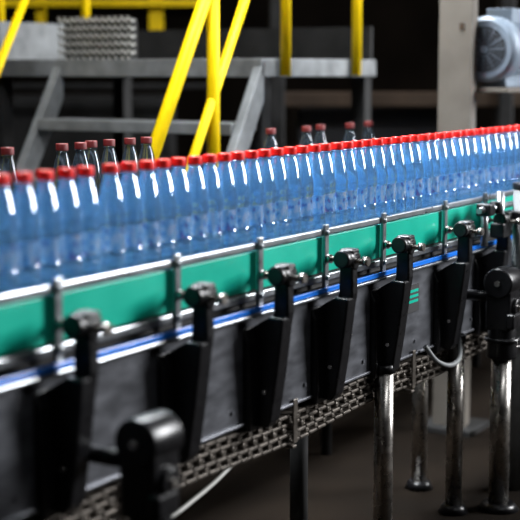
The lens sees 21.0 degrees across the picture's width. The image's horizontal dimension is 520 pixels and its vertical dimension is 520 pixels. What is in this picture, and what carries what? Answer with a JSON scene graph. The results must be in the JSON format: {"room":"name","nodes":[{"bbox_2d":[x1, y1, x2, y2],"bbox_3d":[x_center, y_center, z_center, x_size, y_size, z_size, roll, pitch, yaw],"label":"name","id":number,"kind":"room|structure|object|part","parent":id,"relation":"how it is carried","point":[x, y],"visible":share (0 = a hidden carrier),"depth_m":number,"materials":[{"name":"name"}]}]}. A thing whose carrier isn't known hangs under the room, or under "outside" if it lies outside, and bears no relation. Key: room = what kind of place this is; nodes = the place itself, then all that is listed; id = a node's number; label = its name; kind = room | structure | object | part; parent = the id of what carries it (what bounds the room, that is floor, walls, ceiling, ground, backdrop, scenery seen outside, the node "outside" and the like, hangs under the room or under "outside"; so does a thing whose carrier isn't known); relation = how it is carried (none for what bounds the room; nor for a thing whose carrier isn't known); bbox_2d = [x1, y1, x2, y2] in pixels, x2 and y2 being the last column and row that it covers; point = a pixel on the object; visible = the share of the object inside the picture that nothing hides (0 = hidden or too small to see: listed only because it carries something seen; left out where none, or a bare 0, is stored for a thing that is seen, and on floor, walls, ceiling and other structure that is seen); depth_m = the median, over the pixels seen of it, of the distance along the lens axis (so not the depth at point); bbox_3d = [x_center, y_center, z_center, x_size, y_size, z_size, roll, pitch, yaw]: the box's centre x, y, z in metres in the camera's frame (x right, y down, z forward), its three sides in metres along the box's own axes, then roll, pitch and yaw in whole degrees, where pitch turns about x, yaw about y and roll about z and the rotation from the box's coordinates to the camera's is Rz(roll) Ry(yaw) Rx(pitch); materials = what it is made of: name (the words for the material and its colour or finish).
{"room":"processing plant","nodes":[
{"label":"processing plant","id":0,"kind":"room"},
{"bbox_2d":[5,0,519,169],"bbox_3d":[4.763,-3.663,15.488,20.000,6.000,0.100,5,9,30],"label":"wall","id":1,"kind":"structure","parent":0,"point":[405,51],"depth_m":17.85,"materials":[{"name":"paint"}]},
{"bbox_2d":[122,349,519,519],"bbox_3d":[-0.883,0.637,6.487,20.000,0.100,22.000,5,9,30],"label":"floor","id":2,"kind":"structure","parent":0,"point":[340,483],"depth_m":5.03,"materials":[{"name":"concrete"}]},
{"bbox_2d":[5,0,206,195],"bbox_3d":[-1.290,-1.043,8.460,2.052,2.700,1.396,0,8,-1],"label":"wall","id":3,"kind":"structure","parent":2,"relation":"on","point":[25,106],"depth_m":8.06,"materials":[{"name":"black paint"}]},
{"bbox_3d":[-1.225,-1.708,7.781,0.050,1.200,0.080,0,8,0],"label":"machine post","id":4,"kind":"part","parent":3,"relation":"part of","materials":[{"name":"yellow metal"}]},
{"bbox_3d":[-1.300,-1.422,7.754,2.000,0.040,0.050,0,8,0],"label":"machine rail","id":5,"kind":"part","parent":3,"relation":"part of","materials":[{"name":"yellow metal"}]},
{"bbox_3d":[-1.300,-0.971,7.816,2.000,0.030,0.050,0,8,0],"label":"machine rail","id":6,"kind":"part","parent":3,"relation":"part of","materials":[{"name":"grey metal"}]},
{"bbox_3d":[-0.580,-1.708,7.781,0.080,1.200,0.080,0,8,0],"label":"machine post","id":7,"kind":"part","parent":3,"relation":"part of","materials":[{"name":"yellow metal"}]},
{"bbox_2d":[0,0,375,189],"bbox_3d":[-0.611,-0.548,5.923,1.540,2.400,2.048,5,9,30],"label":"access platform","id":8,"kind":"object","parent":2,"relation":"on","point":[114,47],"visible":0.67,"depth_m":5.99,"materials":[{"name":"metal"}]},
{"bbox_2d":[0,182,519,519],"bbox_3d":[0.576,0.315,4.497,0.530,1.075,5.823,5,9,30],"label":"conveyor","id":9,"kind":"object","parent":2,"relation":"on","point":[123,390],"visible":0.98,"depth_m":3.46,"materials":[{"name":"metal"}]},
{"bbox_2d":[0,174,19,293],"bbox_3d":[-0.513,-0.046,2.786,0.065,0.250,0.065,2,8,13],"label":"bottle","id":10,"kind":"object","parent":9,"relation":"on","point":[9,207],"depth_m":2.77,"materials":[{"name":"blue plastic"}]},
{"bbox_2d":[13,172,41,289],"bbox_3d":[-0.478,-0.054,2.842,0.065,0.250,0.065,7,10,40],"label":"bottle","id":11,"kind":"object","parent":9,"relation":"on","point":[27,206],"depth_m":2.82,"materials":[{"name":"blue plastic"}]},
{"bbox_2d":[35,170,62,285],"bbox_3d":[-0.443,-0.061,2.898,0.065,0.250,0.065,3,8,21],"label":"bottle","id":12,"kind":"object","parent":9,"relation":"on","point":[49,202],"depth_m":2.88,"materials":[{"name":"blue plastic"}]},
{"bbox_3d":[-0.384,0.328,2.798,0.096,0.385,0.098,5,9,30],"label":"bracket arm","id":13,"kind":"part","parent":9,"relation":"part of","materials":[{"name":"black plastic"}]},
{"bbox_2d":[56,168,83,280],"bbox_3d":[-0.407,-0.069,2.954,0.065,0.250,0.065,-1,8,-7],"label":"bottle","id":14,"kind":"object","parent":9,"relation":"on","point":[70,198],"depth_m":2.93,"materials":[{"name":"blue plastic"}]},
{"bbox_3d":[-0.359,0.274,2.790,0.130,0.306,0.057,5,9,30],"label":"bracket rod","id":15,"kind":"part","parent":9,"relation":"part of","materials":[{"name":"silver metal"}]},
{"bbox_2d":[76,166,101,276],"bbox_3d":[-0.373,-0.077,3.010,0.065,0.250,0.065,-5,9,-33],"label":"bottle","id":16,"kind":"object","parent":9,"relation":"on","point":[86,193],"depth_m":2.99,"materials":[{"name":"blue plastic"}]},
{"bbox_3d":[-0.317,0.397,2.833,0.190,0.036,0.036,5,9,30],"label":"support arm","id":17,"kind":"part","parent":9,"relation":"part of","materials":[{"name":"black plastic"}]},
{"bbox_2d":[171,157,192,256],"bbox_3d":[-0.192,-0.119,3.320,0.065,0.250,0.065,0,8,0],"label":"bottle","id":18,"kind":"object","parent":9,"relation":"on","point":[182,182],"depth_m":3.30,"materials":[{"name":"blue plastic"}]},
{"bbox_3d":[-0.166,0.279,3.161,0.096,0.385,0.098,5,9,30],"label":"bracket arm","id":19,"kind":"part","parent":9,"relation":"part of","materials":[{"name":"black plastic"}]},
{"bbox_2d":[187,156,208,254],"bbox_3d":[-0.157,-0.126,3.375,0.065,0.250,0.065,-5,9,-31],"label":"bottle","id":20,"kind":"object","parent":9,"relation":"on","point":[197,178],"depth_m":3.35,"materials":[{"name":"blue plastic"}]},
{"bbox_3d":[-0.141,0.225,3.154,0.130,0.306,0.057,5,9,30],"label":"bracket rod","id":21,"kind":"part","parent":9,"relation":"part of","materials":[{"name":"silver metal"}]},
{"bbox_2d":[202,154,222,251],"bbox_3d":[-0.122,-0.134,3.432,0.065,0.250,0.065,-5,9,-33],"label":"bottle","id":22,"kind":"object","parent":9,"relation":"on","point":[212,176],"depth_m":3.41,"materials":[{"name":"blue plastic"}]},
{"bbox_2d":[217,153,237,248],"bbox_3d":[-0.088,-0.141,3.488,0.065,0.250,0.065,0,8,-1],"label":"bottle","id":23,"kind":"object","parent":9,"relation":"on","point":[228,174],"depth_m":3.47,"materials":[{"name":"blue plastic"}]},
{"bbox_2d":[231,151,249,245],"bbox_3d":[-0.057,-0.149,3.546,0.065,0.250,0.065,-1,8,-11],"label":"bottle","id":24,"kind":"object","parent":9,"relation":"on","point":[241,173],"depth_m":3.52,"materials":[{"name":"blue plastic"}]},
{"bbox_3d":[0.424,0.347,4.386,0.122,0.100,5.471,5,9,30],"label":"return chain","id":25,"kind":"part","parent":9,"relation":"part of","materials":[{"name":"grey metal"}]},
{"bbox_2d":[245,150,264,242],"bbox_3d":[-0.021,-0.157,3.602,0.065,0.250,0.065,2,8,13],"label":"bottle","id":26,"kind":"object","parent":9,"relation":"on","point":[255,171],"depth_m":3.58,"materials":[{"name":"blue plastic"}]},
{"bbox_3d":[0.503,-0.139,4.493,0.115,0.024,5.800,5,9,30],"label":"carrying chain","id":27,"kind":"part","parent":9,"relation":"part of","materials":[{"name":"green plastic"}]},
{"bbox_3d":[0.567,-0.166,4.451,0.012,0.017,5.800,5,9,30],"label":"rail","id":28,"kind":"part","parent":9,"relation":"part of","materials":[{"name":"metal"}]},
{"bbox_3d":[0.567,-0.042,4.468,0.016,0.019,5.800,5,9,30],"label":"rail","id":29,"kind":"part","parent":9,"relation":"part of","materials":[{"name":"metal"}]},
{"bbox_2d":[0,125,519,293],"bbox_3d":[0.465,-0.267,4.411,0.071,0.250,4.282,5,9,30],"label":"water bottles","id":30,"kind":"object","parent":9,"relation":"on","point":[67,233],"visible":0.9,"depth_m":3.46,"materials":[{"name":"blue plastic"}]},
{"bbox_2d":[99,163,126,273],"bbox_3d":[-0.328,-0.088,3.093,0.065,0.250,0.065,1,8,10],"label":"bottle","id":31,"kind":"object","parent":30,"relation":"on","point":[113,192],"depth_m":3.07,"materials":[{"name":"blue plastic"}]},
{"bbox_2d":[120,162,143,267],"bbox_3d":[-0.294,-0.096,3.149,0.065,0.250,0.065,-6,10,-38],"label":"bottle","id":32,"kind":"object","parent":30,"relation":"on","point":[132,189],"depth_m":3.13,"materials":[{"name":"blue plastic"}]},
{"bbox_2d":[138,160,161,264],"bbox_3d":[-0.257,-0.103,3.205,0.065,0.250,0.065,-2,8,-15],"label":"bottle","id":33,"kind":"object","parent":30,"relation":"on","point":[150,185],"depth_m":3.18,"materials":[{"name":"blue plastic"}]},
{"bbox_2d":[155,159,176,260],"bbox_3d":[-0.226,-0.111,3.263,0.065,0.250,0.065,-1,8,-7],"label":"bottle","id":34,"kind":"object","parent":30,"relation":"on","point":[166,182],"depth_m":3.24,"materials":[{"name":"blue plastic"}]},
{"bbox_2d":[342,141,357,222],"bbox_3d":[0.253,-0.218,4.054,0.065,0.250,0.065,3,8,18],"label":"bottle","id":35,"kind":"object","parent":30,"relation":"on","point":[351,157],"depth_m":4.03,"materials":[{"name":"blue plastic"}]},
{"bbox_2d":[352,140,367,220],"bbox_3d":[0.286,-0.226,4.111,0.065,0.250,0.065,0,8,-3],"label":"bottle","id":36,"kind":"object","parent":30,"relation":"on","point":[360,151],"depth_m":4.09,"materials":[{"name":"blue plastic"}]},
{"bbox_2d":[361,139,376,218],"bbox_3d":[0.317,-0.234,4.170,0.065,0.250,0.065,-6,10,-39],"label":"bottle","id":37,"kind":"object","parent":30,"relation":"on","point":[370,153],"depth_m":4.15,"materials":[{"name":"blue plastic"}]},
{"bbox_2d":[372,138,387,216],"bbox_3d":[0.354,-0.241,4.224,0.065,0.250,0.065,-7,10,-42],"label":"bottle","id":38,"kind":"object","parent":30,"relation":"on","point":[380,149],"depth_m":4.20,"materials":[{"name":"blue plastic"}]},
{"bbox_2d":[257,149,276,239],"bbox_3d":[0.011,-0.165,3.659,0.065,0.250,0.065,1,8,5],"label":"bottle","id":39,"kind":"object","parent":9,"relation":"on","point":[268,168],"depth_m":3.64,"materials":[{"name":"blue plastic"}]},
{"bbox_3d":[0.022,0.236,3.475,0.096,0.385,0.098,5,9,30],"label":"bracket arm","id":40,"kind":"part","parent":9,"relation":"part of","materials":[{"name":"black plastic"}]},
{"bbox_2d":[271,148,288,237],"bbox_3d":[0.046,-0.172,3.716,0.065,0.250,0.065,-1,8,-4],"label":"bottle","id":41,"kind":"object","parent":9,"relation":"on","point":[280,167],"depth_m":3.69,"materials":[{"name":"blue plastic"}]},
{"bbox_3d":[0.047,0.182,3.468,0.130,0.306,0.057,5,9,30],"label":"bracket rod","id":42,"kind":"part","parent":9,"relation":"part of","materials":[{"name":"silver metal"}]},
{"bbox_2d":[284,147,301,234],"bbox_3d":[0.082,-0.180,3.772,0.065,0.250,0.065,-4,9,-28],"label":"bottle","id":43,"kind":"object","parent":9,"relation":"on","point":[292,164],"depth_m":3.75,"materials":[{"name":"blue plastic"}]},
{"bbox_2d":[296,145,313,232],"bbox_3d":[0.115,-0.188,3.829,0.065,0.250,0.065,-5,9,-34],"label":"bottle","id":44,"kind":"object","parent":9,"relation":"on","point":[305,164],"depth_m":3.81,"materials":[{"name":"blue plastic"}]},
{"bbox_2d":[308,144,325,229],"bbox_3d":[0.151,-0.195,3.884,0.065,0.250,0.065,1,8,11],"label":"bottle","id":45,"kind":"object","parent":9,"relation":"on","point":[317,152],"depth_m":3.86,"materials":[{"name":"blue plastic"}]},
{"bbox_2d":[319,143,335,226],"bbox_3d":[0.182,-0.203,3.942,0.065,0.250,0.065,2,8,15],"label":"bottle","id":46,"kind":"object","parent":9,"relation":"on","point":[329,161],"depth_m":3.92,"materials":[{"name":"blue plastic"}]},
{"bbox_3d":[0.201,0.196,3.772,0.096,0.385,0.098,5,9,30],"label":"bracket arm","id":47,"kind":"part","parent":9,"relation":"part of","materials":[{"name":"black plastic"}]},
{"bbox_2d":[331,142,347,225],"bbox_3d":[0.220,-0.210,3.997,0.065,0.250,0.065,-2,8,-15],"label":"bottle","id":48,"kind":"object","parent":9,"relation":"on","point":[339,155],"depth_m":3.97,"materials":[{"name":"blue plastic"}]},
{"bbox_3d":[0.225,0.142,3.765,0.130,0.306,0.057,5,9,30],"label":"bracket rod","id":49,"kind":"part","parent":9,"relation":"part of","materials":[{"name":"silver metal"}]},
{"bbox_2d":[382,137,396,214],"bbox_3d":[0.387,-0.249,4.282,0.065,0.250,0.065,3,8,21],"label":"bottle","id":50,"kind":"object","parent":9,"relation":"on","point":[390,144],"depth_m":4.26,"materials":[{"name":"blue plastic"}]},
{"bbox_3d":[0.384,0.154,4.077,0.096,0.385,0.098,5,9,30],"label":"bracket arm","id":51,"kind":"part","parent":9,"relation":"part of","materials":[{"name":"black plastic"}]},
{"bbox_2d":[391,137,406,212],"bbox_3d":[0.422,-0.257,4.338,0.065,0.250,0.065,5,9,32],"label":"bottle","id":52,"kind":"object","parent":9,"relation":"on","point":[399,147],"depth_m":4.32,"materials":[{"name":"blue plastic"}]},
{"bbox_3d":[0.408,0.101,4.070,0.130,0.306,0.057,5,9,30],"label":"bracket rod","id":53,"kind":"part","parent":9,"relation":"part of","materials":[{"name":"silver metal"}]},
{"bbox_2d":[400,136,415,210],"bbox_3d":[0.456,-0.264,4.394,0.065,0.250,0.065,1,8,10],"label":"bottle","id":54,"kind":"object","parent":9,"relation":"on","point":[409,142],"depth_m":4.37,"materials":[{"name":"blue plastic"}]},
{"bbox_2d":[409,288,417,303],"bbox_3d":[0.471,0.111,4.305,0.002,0.040,0.070,5,9,30],"label":"print","id":55,"kind":"object","parent":9,"relation":"attached to","point":[414,291],"depth_m":4.31},
{"bbox_2d":[408,135,423,209],"bbox_3d":[0.487,-0.272,4.452,0.065,0.250,0.065,-1,8,-6],"label":"bottle","id":56,"kind":"object","parent":9,"relation":"on","point":[418,149],"depth_m":4.43,"materials":[{"name":"blue plastic"}]},
{"bbox_2d":[418,134,432,207],"bbox_3d":[0.526,-0.280,4.507,0.065,0.250,0.065,6,10,38],"label":"bottle","id":57,"kind":"object","parent":9,"relation":"on","point":[425,140],"depth_m":4.48,"materials":[{"name":"blue plastic"}]},
{"bbox_2d":[426,133,440,205],"bbox_3d":[0.556,-0.288,4.565,0.065,0.250,0.065,-1,8,-11],"label":"bottle","id":58,"kind":"object","parent":9,"relation":"on","point":[434,142],"depth_m":4.55,"materials":[{"name":"blue plastic"}]},
{"bbox_2d":[435,133,449,204],"bbox_3d":[0.593,-0.295,4.620,0.065,0.250,0.065,0,8,2],"label":"bottle","id":59,"kind":"object","parent":9,"relation":"on","point":[443,139],"depth_m":4.60,"materials":[{"name":"blue plastic"}]},
{"bbox_2d":[443,132,457,202],"bbox_3d":[0.627,-0.303,4.677,0.065,0.250,0.065,-8,11,-44],"label":"bottle","id":60,"kind":"object","parent":9,"relation":"on","point":[451,141],"depth_m":4.65,"materials":[{"name":"blue plastic"}]},
{"bbox_3d":[0.615,0.102,4.463,0.096,0.385,0.098,5,9,30],"label":"bracket arm","id":61,"kind":"part","parent":9,"relation":"part of","materials":[{"name":"black plastic"}]},
{"bbox_2d":[451,131,464,200],"bbox_3d":[0.662,-0.310,4.733,0.065,0.250,0.065,-6,10,-40],"label":"bottle","id":62,"kind":"object","parent":9,"relation":"on","point":[458,136],"depth_m":4.71,"materials":[{"name":"blue plastic"}]},
{"bbox_3d":[0.640,0.048,4.456,0.130,0.306,0.057,5,9,30],"label":"bracket rod","id":63,"kind":"part","parent":9,"relation":"part of","materials":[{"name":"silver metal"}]},
{"bbox_2d":[458,130,471,198],"bbox_3d":[0.691,-0.319,4.792,0.065,0.250,0.065,-7,10,-42],"label":"bottle","id":64,"kind":"object","parent":9,"relation":"on","point":[466,135],"depth_m":4.77,"materials":[{"name":"blue plastic"}]},
{"bbox_2d":[467,130,478,197],"bbox_3d":[0.726,-0.326,4.848,0.065,0.250,0.065,-8,11,-44],"label":"bottle","id":65,"kind":"object","parent":9,"relation":"on","point":[473,135],"depth_m":4.83,"materials":[{"name":"blue plastic"}]},
{"bbox_3d":[0.725,0.117,4.629,0.125,0.036,0.036,5,9,30],"label":"support arm","id":66,"kind":"part","parent":9,"relation":"part of","materials":[{"name":"black plastic"}]},
{"bbox_2d":[474,129,486,196],"bbox_3d":[0.764,-0.334,4.903,0.065,0.250,0.065,2,8,17],"label":"bottle","id":67,"kind":"object","parent":9,"relation":"on","point":[480,137],"depth_m":4.88,"materials":[{"name":"blue plastic"}]},
{"bbox_3d":[0.789,0.062,4.753,0.096,0.385,0.098,5,9,30],"label":"bracket arm","id":68,"kind":"part","parent":9,"relation":"part of","materials":[{"name":"black plastic"}]},
{"bbox_3d":[0.814,0.009,4.746,0.130,0.306,0.057,5,9,30],"label":"bracket rod","id":69,"kind":"part","parent":9,"relation":"part of","materials":[{"name":"silver metal"}]},
{"bbox_3d":[0.898,0.276,4.840,0.068,1.060,0.068,5,9,30],"label":"guide post","id":70,"kind":"part","parent":9,"relation":"part of","materials":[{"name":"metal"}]},
{"bbox_2d":[269,0,519,159],"bbox_3d":[1.340,-0.810,7.853,2.580,2.400,1.020,0,8,0],"label":"wall","id":71,"kind":"structure","parent":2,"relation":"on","point":[393,114],"depth_m":7.36,"materials":[{"name":"black"}]},
{"bbox_3d":[0.090,-0.750,7.417,0.080,2.400,0.140,0,8,0],"label":"post","id":72,"kind":"part","parent":71,"relation":"part of","materials":[{"name":"grey metal"}]},
{"bbox_3d":[1.290,-0.750,7.417,0.080,2.400,0.140,0,8,0],"label":"post","id":73,"kind":"part","parent":71,"relation":"part of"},
{"bbox_2d":[321,353,479,454],"bbox_3d":[0.048,0.266,5.056,0.180,1.020,5.400,5,9,30],"label":"conveyor","id":74,"kind":"object","parent":2,"relation":"on","point":[326,432],"visible":0.14,"depth_m":5.33,"materials":[{"name":"black metal"}]},
{"bbox_2d":[0,147,16,198],"bbox_3d":[-0.674,-0.177,3.749,0.065,0.250,0.065,-7,11,-44],"label":"bottle","id":75,"kind":"object","parent":74,"relation":"on","point":[8,166],"visible":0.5,"depth_m":3.72,"materials":[{"name":"clear plastic"}]},
{"bbox_2d":[52,143,73,191],"bbox_3d":[-0.556,-0.203,3.945,0.065,0.250,0.065,-2,8,-12],"label":"bottle","id":76,"kind":"object","parent":74,"relation":"on","point":[62,160],"visible":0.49,"depth_m":3.92,"materials":[{"name":"clear plastic"}]},
{"bbox_2d":[72,142,89,186],"bbox_3d":[-0.512,-0.212,4.011,0.065,0.250,0.065,2,8,12],"label":"bottle","id":77,"kind":"object","parent":74,"relation":"on","point":[80,157],"visible":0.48,"depth_m":3.98,"materials":[{"name":"clear plastic"}]},
{"bbox_2d":[85,140,102,199],"bbox_3d":[-0.493,-0.225,4.104,0.065,0.250,0.065,1,8,7],"label":"bottle","id":78,"kind":"object","parent":74,"relation":"on","point":[92,154],"visible":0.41,"depth_m":4.08,"materials":[{"name":"clear plastic"}]},
{"bbox_2d":[101,139,120,180],"bbox_3d":[-0.449,-0.236,4.182,0.065,0.250,0.065,-3,8,-24],"label":"bottle","id":79,"kind":"object","parent":74,"relation":"on","point":[109,154],"visible":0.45,"depth_m":4.16,"materials":[{"name":"clear plastic"}]},
{"bbox_2d":[120,138,140,179],"bbox_3d":[-0.395,-0.247,4.265,0.065,0.250,0.065,-4,8,-24],"label":"bottle","id":80,"kind":"object","parent":74,"relation":"on","point":[129,154],"visible":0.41,"depth_m":4.24,"materials":[{"name":"clear plastic"}]},
{"bbox_2d":[138,137,156,174],"bbox_3d":[-0.350,-0.256,4.331,0.065,0.250,0.065,5,9,32],"label":"bottle","id":81,"kind":"object","parent":74,"relation":"on","point":[146,152],"visible":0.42,"depth_m":4.30,"materials":[{"name":"clear plastic"}]},
{"bbox_2d":[263,128,277,160],"bbox_3d":[0.038,-0.341,4.956,0.065,0.250,0.065,0,8,-3],"label":"bottle","id":82,"kind":"object","parent":74,"relation":"on","point":[270,142],"visible":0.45,"depth_m":4.93,"materials":[{"name":"clear plastic"}]},
{"bbox_2d":[299,126,312,156],"bbox_3d":[0.171,-0.368,5.154,0.065,0.250,0.065,-2,8,-14],"label":"bottle","id":83,"kind":"object","parent":74,"relation":"on","point":[306,139],"visible":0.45,"depth_m":5.13,"materials":[{"name":"clear plastic"}]},
{"bbox_2d":[314,124,326,143],"bbox_3d":[0.229,-0.388,5.304,0.065,0.250,0.065,-5,9,-32],"label":"bottle","id":84,"kind":"object","parent":74,"relation":"on","point":[320,137],"visible":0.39,"depth_m":5.28,"materials":[{"name":"clear plastic"}]},
{"bbox_2d":[343,123,355,140],"bbox_3d":[0.350,-0.410,5.463,0.065,0.250,0.065,-4,9,-25],"label":"bottle","id":85,"kind":"object","parent":74,"relation":"on","point":[349,135],"visible":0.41,"depth_m":5.44,"materials":[{"name":"blue"}]},
{"bbox_2d":[362,121,374,146],"bbox_3d":[0.437,-0.434,5.643,0.065,0.250,0.065,-3,8,-20],"label":"bottle","id":86,"kind":"object","parent":74,"relation":"on","point":[368,133],"visible":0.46,"depth_m":5.62,"materials":[{"name":"blue"}]},
{"bbox_2d":[427,0,489,437],"bbox_3d":[0.793,-0.997,5.517,0.240,3.400,0.240,5,9,30],"label":"steel column","id":87,"kind":"structure","parent":2,"relation":"on","point":[456,46],"depth_m":5.51,"materials":[{"name":"metal"}]},
{"bbox_2d":[459,23,464,29],"bbox_3d":[0.788,-0.912,5.464,0.020,0.025,0.005,5,9,30],"label":"tag","id":88,"kind":"object","parent":87,"relation":"attached to","point":[461,25],"depth_m":5.46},
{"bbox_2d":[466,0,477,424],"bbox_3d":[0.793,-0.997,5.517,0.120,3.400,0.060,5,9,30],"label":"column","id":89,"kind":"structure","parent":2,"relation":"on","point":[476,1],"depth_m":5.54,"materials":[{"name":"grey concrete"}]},
{"bbox_2d":[480,128,492,194],"bbox_3d":[0.793,-0.342,4.963,0.065,0.250,0.065,3,8,22],"label":"bottle","id":90,"kind":"object","parent":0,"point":[488,132],"depth_m":4.94,"materials":[{"name":"blue plastic"}]},
{"bbox_2d":[488,128,500,193],"bbox_3d":[0.830,-0.349,5.017,0.065,0.250,0.065,-6,10,-38],"label":"bottle","id":91,"kind":"object","parent":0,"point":[494,135],"depth_m":4.99,"materials":[{"name":"blue plastic"}]},
{"bbox_2d":[476,87,519,92],"bbox_3d":[1.031,-0.704,5.772,0.190,0.020,0.550,5,9,30],"label":"bracket","id":92,"kind":"object","parent":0,"point":[478,89],"depth_m":5.54,"materials":[{"name":"grey metal"}]},
{"bbox_2d":[476,8,519,86],"bbox_3d":[1.008,-0.869,5.737,0.260,0.314,0.496,5,9,30],"label":"motor","id":93,"kind":"object","parent":92,"relation":"on","point":[498,32],"visible":0.73,"depth_m":5.52,"materials":[{"name":"paint"}]},
{"bbox_2d":[477,26,505,72],"bbox_3d":[0.883,-0.832,5.530,0.188,0.188,0.008,5,9,30],"label":"fan grille","id":94,"kind":"object","parent":93,"relation":"attached to","point":[491,40],"depth_m":5.52,"materials":[{"name":"metal"}]},
{"bbox_2d":[494,127,506,190],"bbox_3d":[0.863,-0.357,5.075,0.065,0.250,0.065,1,8,6],"label":"bottle","id":95,"kind":"object","parent":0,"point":[501,133],"depth_m":5.05,"materials":[{"name":"blue plastic"}]},
{"bbox_2d":[501,126,513,190],"bbox_3d":[0.898,-0.364,5.130,0.065,0.250,0.065,-6,10,-38],"label":"bottle","id":96,"kind":"object","parent":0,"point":[508,131],"depth_m":5.11,"materials":[{"name":"blue plastic"}]},
{"bbox_2d":[510,126,519,181],"bbox_3d":[0.931,-0.372,5.188,0.065,0.250,0.065,-3,8,-18],"label":"bottle","id":97,"kind":"object","parent":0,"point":[515,130],"depth_m":5.16,"materials":[{"name":"blue plastic"}]},
{"bbox_2d":[514,125,519,181],"bbox_3d":[0.966,-0.380,5.244,0.065,0.250,0.065,8,11,44],"label":"bottle","id":98,"kind":"object","parent":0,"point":[518,126],"depth_m":5.21,"materials":[{"name":"blue plastic"}]}
]}

